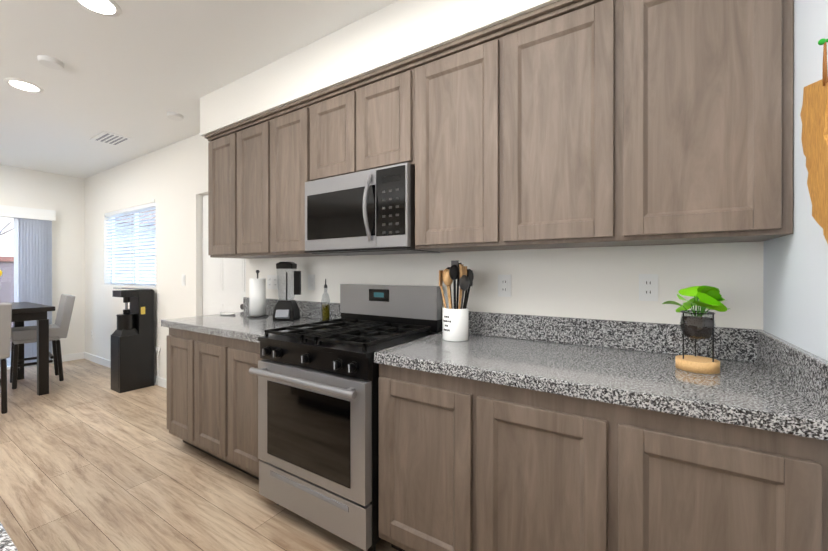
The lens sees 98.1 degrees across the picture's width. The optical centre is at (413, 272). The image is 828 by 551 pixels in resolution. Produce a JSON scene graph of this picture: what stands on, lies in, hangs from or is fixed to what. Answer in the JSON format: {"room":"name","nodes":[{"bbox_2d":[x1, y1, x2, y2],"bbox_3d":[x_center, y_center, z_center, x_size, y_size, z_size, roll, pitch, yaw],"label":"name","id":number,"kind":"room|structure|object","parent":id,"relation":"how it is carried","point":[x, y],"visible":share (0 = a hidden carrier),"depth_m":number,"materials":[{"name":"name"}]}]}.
{"room":"kitchen","nodes":[
{"label":"kitchen","id":0,"kind":"room"},
{"bbox_2d":[0,359,397,550],"bbox_3d":[-2.449,1.305,0.675,9.080,0.100,5.440,0,0,32],"label":"floor","id":1,"kind":"structure","parent":0,"point":[90,460],"depth_m":2.13,"materials":[{"name":"brown wood"}]},
{"bbox_2d":[0,303,11,413],"bbox_3d":[-3.847,0.756,3.110,0.499,0.988,0.420,0,0,32],"label":"chair","id":2,"kind":"object","parent":1,"relation":"on","point":[5,323],"visible":1,"depth_m":3.16,"materials":[{"name":"grey fabric"}]},
{"bbox_2d":[0,522,17,550],"bbox_3d":[-1.516,0.798,0.382,2.750,0.914,1.205,0,0,32],"label":"kitchen island","id":3,"kind":"object","parent":1,"relation":"on","point":[6,543],"depth_m":0.46,"materials":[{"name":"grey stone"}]},
{"bbox_2d":[11,302,54,395],"bbox_3d":[-4.455,0.799,3.601,1.120,0.900,1.000,0,0,32],"label":"dining table","id":4,"kind":"object","parent":1,"relation":"on","point":[22,312],"visible":0.85,"depth_m":3.68,"materials":[{"name":"brown wood"}]},
{"bbox_2d":[10,294,74,388],"bbox_3d":[-4.287,0.754,4.153,0.420,0.988,0.499,0,0,39],"label":"chair","id":5,"kind":"object","parent":1,"relation":"on","point":[58,329],"visible":0.92,"depth_m":4.11,"materials":[{"name":"grey fabric"}]},
{"bbox_2d":[111,287,153,392],"bbox_3d":[-3.066,0.702,3.915,0.252,1.092,0.312,0,0,32],"label":"water dispenser","id":6,"kind":"object","parent":1,"relation":"on","point":[132,351],"visible":1,"depth_m":3.85,"materials":[{"name":"black plastic"}]},
{"bbox_2d":[156,347,159,383],"bbox_3d":[-2.839,1.028,3.974,0.077,0.421,0.026,0,0,32],"label":"cord","id":7,"kind":"object","parent":6,"relation":"attached to","point":[158,349],"visible":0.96,"depth_m":3.96,"materials":[{"name":"white plastic"}]},
{"bbox_2d":[167,328,262,479],"bbox_3d":[-1.119,0.818,2.529,1.149,0.866,0.638,0,0,32],"label":"base cabinet","id":8,"kind":"object","parent":1,"relation":"on","point":[212,393],"depth_m":2.24,"materials":[{"name":"brown wood"}]},
{"bbox_2d":[161,297,827,440],"bbox_3d":[-0.247,0.298,1.967,3.298,0.171,0.653,0,0,32],"label":"countertop","id":9,"kind":"structure","parent":8,"relation":"on","point":[763,380],"depth_m":1.33,"materials":[{"name":"stone"}]},
{"bbox_2d":[220,312,235,314],"bbox_3d":[-1.498,0.328,2.888,0.174,0.014,0.099,0,0,32],"label":"spoon rest","id":10,"kind":"object","parent":9,"relation":"on","point":[227,313],"visible":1,"depth_m":2.92,"materials":[{"name":"white ceramic"}]},
{"bbox_2d":[247,270,267,317],"bbox_3d":[-1.200,0.156,2.758,0.150,0.359,0.150,0,0,32],"label":"paper towel holder","id":11,"kind":"object","parent":9,"relation":"on","point":[257,297],"visible":1,"depth_m":2.71,"materials":[{"name":"white paper"}]},
{"bbox_2d":[273,262,300,320],"bbox_3d":[-0.900,0.128,2.561,0.174,0.415,0.178,0,0,-1],"label":"blender","id":12,"kind":"object","parent":9,"relation":"on","point":[286,310],"visible":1,"depth_m":2.53,"materials":[{"name":"black plastic"}]},
{"bbox_2d":[321,279,329,320],"bbox_3d":[-0.596,0.189,2.423,0.058,0.295,0.058,0,0,32],"label":"oil bottle","id":13,"kind":"object","parent":9,"relation":"on","point":[325,313],"visible":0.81,"depth_m":2.40,"materials":[{"name":"clear glass"}]},
{"bbox_2d":[439,260,473,341],"bbox_3d":[0.212,0.137,1.819,0.181,0.400,0.169,0,0,32],"label":"utensil crock","id":14,"kind":"object","parent":9,"relation":"on","point":[456,323],"visible":1,"depth_m":1.78,"materials":[{"name":"white ceramic"}]},
{"bbox_2d":[662,286,729,373],"bbox_3d":[0.996,0.191,1.269,0.198,0.296,0.205,0,0,32],"label":"potted plant","id":15,"kind":"object","parent":9,"relation":"on","point":[698,326],"visible":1,"depth_m":1.23,"materials":[{"name":"green plant"}]},
{"bbox_2d":[249,284,441,550],"bbox_3d":[-0.348,0.664,1.957,0.738,1.175,0.744,0,0,32],"label":"range","id":16,"kind":"object","parent":1,"relation":"on","point":[318,420],"visible":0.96,"depth_m":1.69,"materials":[{"name":"silver metal"}]},
{"bbox_2d":[379,364,494,550],"bbox_3d":[0.228,0.820,1.677,0.527,0.866,0.638,0,0,32],"label":"base cabinet","id":17,"kind":"object","parent":1,"relation":"on","point":[469,465],"depth_m":1.40,"materials":[{"name":"brown wood"}]},
{"bbox_2d":[495,384,650,550],"bbox_3d":[0.575,0.820,1.457,0.598,0.866,0.638,0,0,32],"label":"base cabinet","id":18,"kind":"object","parent":1,"relation":"on","point":[572,473],"depth_m":1.14,"materials":[{"name":"brown wood"}]},
{"bbox_2d":[651,411,827,550],"bbox_3d":[0.922,0.821,1.237,0.540,0.866,0.638,0,0,32],"label":"base cabinet","id":19,"kind":"object","parent":1,"relation":"on","point":[716,486],"depth_m":0.93,"materials":[{"name":"brown wood"}]},
{"bbox_2d":[0,0,397,177],"bbox_3d":[-2.449,-1.415,0.670,9.080,0.100,5.440,0,0,32],"label":"ceiling","id":20,"kind":"structure","parent":0,"point":[136,71],"depth_m":2.34,"materials":[{"name":"white paint"}]},
{"bbox_2d":[4,78,43,92],"bbox_3d":[-2.845,-1.366,2.625,0.200,0.006,0.200,0,0,32],"label":"recessed light","id":21,"kind":"object","parent":20,"relation":"in","point":[23,85],"visible":1,"depth_m":2.61,"materials":[{"name":"white"}]},
{"bbox_2d":[37,55,63,69],"bbox_3d":[-2.341,-1.354,2.318,0.124,0.028,0.124,0,0,32],"label":"smoke detector","id":22,"kind":"object","parent":20,"relation":"attached to","point":[50,62],"visible":1,"depth_m":2.30,"materials":[{"name":"white plastic"}]},
{"bbox_2d":[74,0,121,16],"bbox_3d":[-1.605,-1.364,1.816,0.200,0.006,0.200,0,0,32],"label":"recessed light","id":23,"kind":"object","parent":20,"relation":"in","point":[109,8],"visible":1,"depth_m":1.84,"materials":[{"name":"white"}]},
{"bbox_2d":[90,131,131,145],"bbox_3d":[-3.083,-1.364,3.651,0.380,0.014,0.220,0,0,32],"label":"ceiling vent","id":24,"kind":"object","parent":20,"relation":"in","point":[111,138],"visible":1,"depth_m":3.63,"materials":[{"name":"white metal"}]},
{"bbox_2d":[167,112,183,120],"bbox_3d":[-2.072,-1.356,3.118,0.124,0.028,0.124,0,0,32],"label":"smoke detector","id":25,"kind":"object","parent":20,"relation":"attached to","point":[175,116],"visible":1,"depth_m":3.09,"materials":[{"name":"white plastic"}]},
{"bbox_2d":[0,0,827,378],"bbox_3d":[-2.449,-0.055,0.673,9.080,2.620,5.440,0,0,32],"label":"wall","id":26,"kind":"structure","parent":0,"point":[776,286],"depth_m":1.96,"materials":[{"name":"white paint"}]},
{"bbox_2d":[0,218,35,369],"bbox_3d":[-5.562,0.233,4.141,0.050,2.030,1.830,0,0,32],"label":"window","id":27,"kind":"structure","parent":26,"relation":"in","point":[8,367],"depth_m":4.64,"materials":[{"name":"white"}]},
{"bbox_2d":[0,205,55,363],"bbox_3d":[-5.462,0.180,4.083,0.098,2.055,2.000,0,0,32],"label":"vertical blinds","id":28,"kind":"object","parent":26,"relation":"attached to","point":[32,255],"visible":0.62,"depth_m":4.74,"materials":[{"name":"white"}]},
{"bbox_2d":[49,352,82,363],"bbox_3d":[-4.902,1.198,5.052,0.013,0.095,0.351,0,0,32],"label":"baseboard","id":29,"kind":"structure","parent":26,"relation":"attached to","point":[76,356],"depth_m":5.10,"materials":[{"name":"white"}]},
{"bbox_2d":[83,352,166,388],"bbox_3d":[-3.484,1.199,4.397,3.108,0.095,0.016,0,0,32],"label":"baseboard","id":30,"kind":"structure","parent":26,"relation":"attached to","point":[161,382],"depth_m":4.81,"materials":[{"name":"white"}]},
{"bbox_2d":[104,199,155,287],"bbox_3d":[-3.517,-0.333,4.483,1.520,1.000,0.122,0,0,32],"label":"window blinds","id":31,"kind":"object","parent":26,"relation":"attached to","point":[135,211],"visible":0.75,"depth_m":4.47,"materials":[{"name":"white plastic"}]},
{"bbox_2d":[182,274,184,285],"bbox_3d":[-2.371,0.073,3.694,0.070,0.116,0.009,0,0,32],"label":"light switch","id":32,"kind":"object","parent":26,"relation":"attached to","point":[183,279],"visible":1,"depth_m":3.69,"materials":[{"name":"white plastic"}]},
{"bbox_2d":[205,122,240,257],"bbox_3d":[-1.331,-0.598,2.835,0.459,0.952,0.344,0,0,32],"label":"upper cabinet","id":33,"kind":"object","parent":26,"relation":"attached to","point":[224,145],"depth_m":2.70,"materials":[{"name":"brown wood"}]},
{"bbox_2d":[203,195,245,315],"bbox_3d":[-1.786,0.233,3.395,0.818,2.012,0.090,0,0,32],"label":"interior door","id":34,"kind":"structure","parent":26,"relation":"in","point":[224,284],"depth_m":3.43,"materials":[{"name":"white paint"}]},
{"bbox_2d":[267,275,278,289],"bbox_3d":[-1.146,0.075,2.919,0.140,0.116,0.008,0,0,32],"label":"electrical outlet","id":35,"kind":"object","parent":26,"relation":"attached to","point":[272,281],"visible":0.98,"depth_m":2.92,"materials":[{"name":"white plastic"}]},
{"bbox_2d":[241,108,304,258],"bbox_3d":[-1.040,-0.597,2.650,0.535,0.952,0.344,0,0,32],"label":"upper cabinet","id":36,"kind":"object","parent":26,"relation":"attached to","point":[258,133],"depth_m":2.48,"materials":[{"name":"brown wood"}]},
{"bbox_2d":[277,96,341,256],"bbox_3d":[-0.748,-0.597,2.466,0.459,0.952,0.344,0,0,32],"label":"upper cabinet","id":37,"kind":"object","parent":26,"relation":"attached to","point":[292,118],"depth_m":2.29,"materials":[{"name":"brown wood"}]},
{"bbox_2d":[308,275,314,289],"bbox_3d":[-0.766,0.070,2.678,0.070,0.116,0.009,0,0,32],"label":"electrical outlet","id":38,"kind":"object","parent":26,"relation":"attached to","point":[311,282],"visible":1,"depth_m":2.67,"materials":[{"name":"white plastic"}]},
{"bbox_2d":[309,75,364,180],"bbox_3d":[-0.365,-0.810,2.223,0.449,0.524,0.344,0,0,32],"label":"upper cabinet","id":39,"kind":"object","parent":26,"relation":"attached to","point":[336,113],"depth_m":2.07,"materials":[{"name":"brown wood"}]},
{"bbox_2d":[305,162,439,255],"bbox_3d":[-0.260,-0.330,2.095,0.738,0.428,0.444,0,0,32],"label":"microwave","id":40,"kind":"object","parent":39,"relation":"attached to","point":[369,212],"visible":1,"depth_m":1.92,"materials":[{"name":"silver metal"}]},
{"bbox_2d":[365,57,412,169],"bbox_3d":[-0.105,-0.810,2.058,0.449,0.524,0.344,0,0,32],"label":"upper cabinet","id":41,"kind":"object","parent":26,"relation":"attached to","point":[389,89],"depth_m":1.88,"materials":[{"name":"brown wood"}]},
{"bbox_2d":[412,16,532,251],"bbox_3d":[0.307,-0.596,1.798,0.527,0.952,0.344,0,0,32],"label":"upper cabinet","id":42,"kind":"object","parent":26,"relation":"attached to","point":[467,89],"depth_m":1.64,"materials":[{"name":"brown wood"}]},
{"bbox_2d":[498,275,510,296],"bbox_3d":[0.476,0.067,1.892,0.070,0.116,0.008,0,0,32],"label":"electrical outlet","id":43,"kind":"object","parent":26,"relation":"attached to","point":[504,285],"visible":1,"depth_m":1.89,"materials":[{"name":"white plastic"}]},
{"bbox_2d":[521,0,648,248],"bbox_3d":[0.654,-0.595,1.578,0.598,0.952,0.344,0,0,32],"label":"upper cabinet","id":44,"kind":"object","parent":26,"relation":"attached to","point":[581,123],"depth_m":1.38,"materials":[{"name":"brown wood"}]},
{"bbox_2d":[639,274,657,300],"bbox_3d":[1.013,0.063,1.552,0.070,0.116,0.008,0,0,32],"label":"electrical outlet","id":45,"kind":"object","parent":26,"relation":"attached to","point":[648,287],"visible":1,"depth_m":1.55,"materials":[{"name":"white plastic"}]},
{"bbox_2d":[649,0,793,244],"bbox_3d":[1.001,-0.595,1.358,0.540,0.952,0.344,0,0,32],"label":"upper cabinet","id":46,"kind":"object","parent":26,"relation":"attached to","point":[721,72],"depth_m":1.17,"materials":[{"name":"brown wood"}]},
{"bbox_2d":[818,38,827,85],"bbox_3d":[0.976,-0.500,0.847,0.034,0.110,0.020,0,0,32],"label":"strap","id":47,"kind":"object","parent":26,"relation":"attached to","point":[822,41],"visible":1,"depth_m":0.85,"materials":[{"name":"brown leather"}]},
{"bbox_2d":[800,79,827,243],"bbox_3d":[0.990,-0.257,0.855,0.016,0.492,0.324,0,0,32],"label":"cutting board","id":48,"kind":"object","parent":47,"relation":"hanging from","point":[814,118],"visible":0.98,"depth_m":0.90,"materials":[{"name":"brown wood"}]},
{"label":"outside","id":49,"kind":"structure","parent":0,"visible":0},
{"bbox_2d":[6,351,10,365],"bbox_3d":[-3.746,1.397,4.574,28.000,0.100,28.000,0,0,32],"label":"ground","id":50,"kind":"structure","parent":49,"point":[8,361],"depth_m":5.52,"materials":[{"name":"grey"}]},
{"bbox_2d":[0,217,13,350],"bbox_3d":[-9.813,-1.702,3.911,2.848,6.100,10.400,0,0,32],"label":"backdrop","id":51,"kind":"object","parent":50,"relation":"on","point":[6,243],"depth_m":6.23,"materials":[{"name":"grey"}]},
{"bbox_2d":[115,209,155,283],"bbox_3d":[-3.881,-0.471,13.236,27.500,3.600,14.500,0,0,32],"label":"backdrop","id":52,"kind":"object","parent":50,"relation":"on","point":[121,276],"depth_m":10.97,"materials":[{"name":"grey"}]}
]}

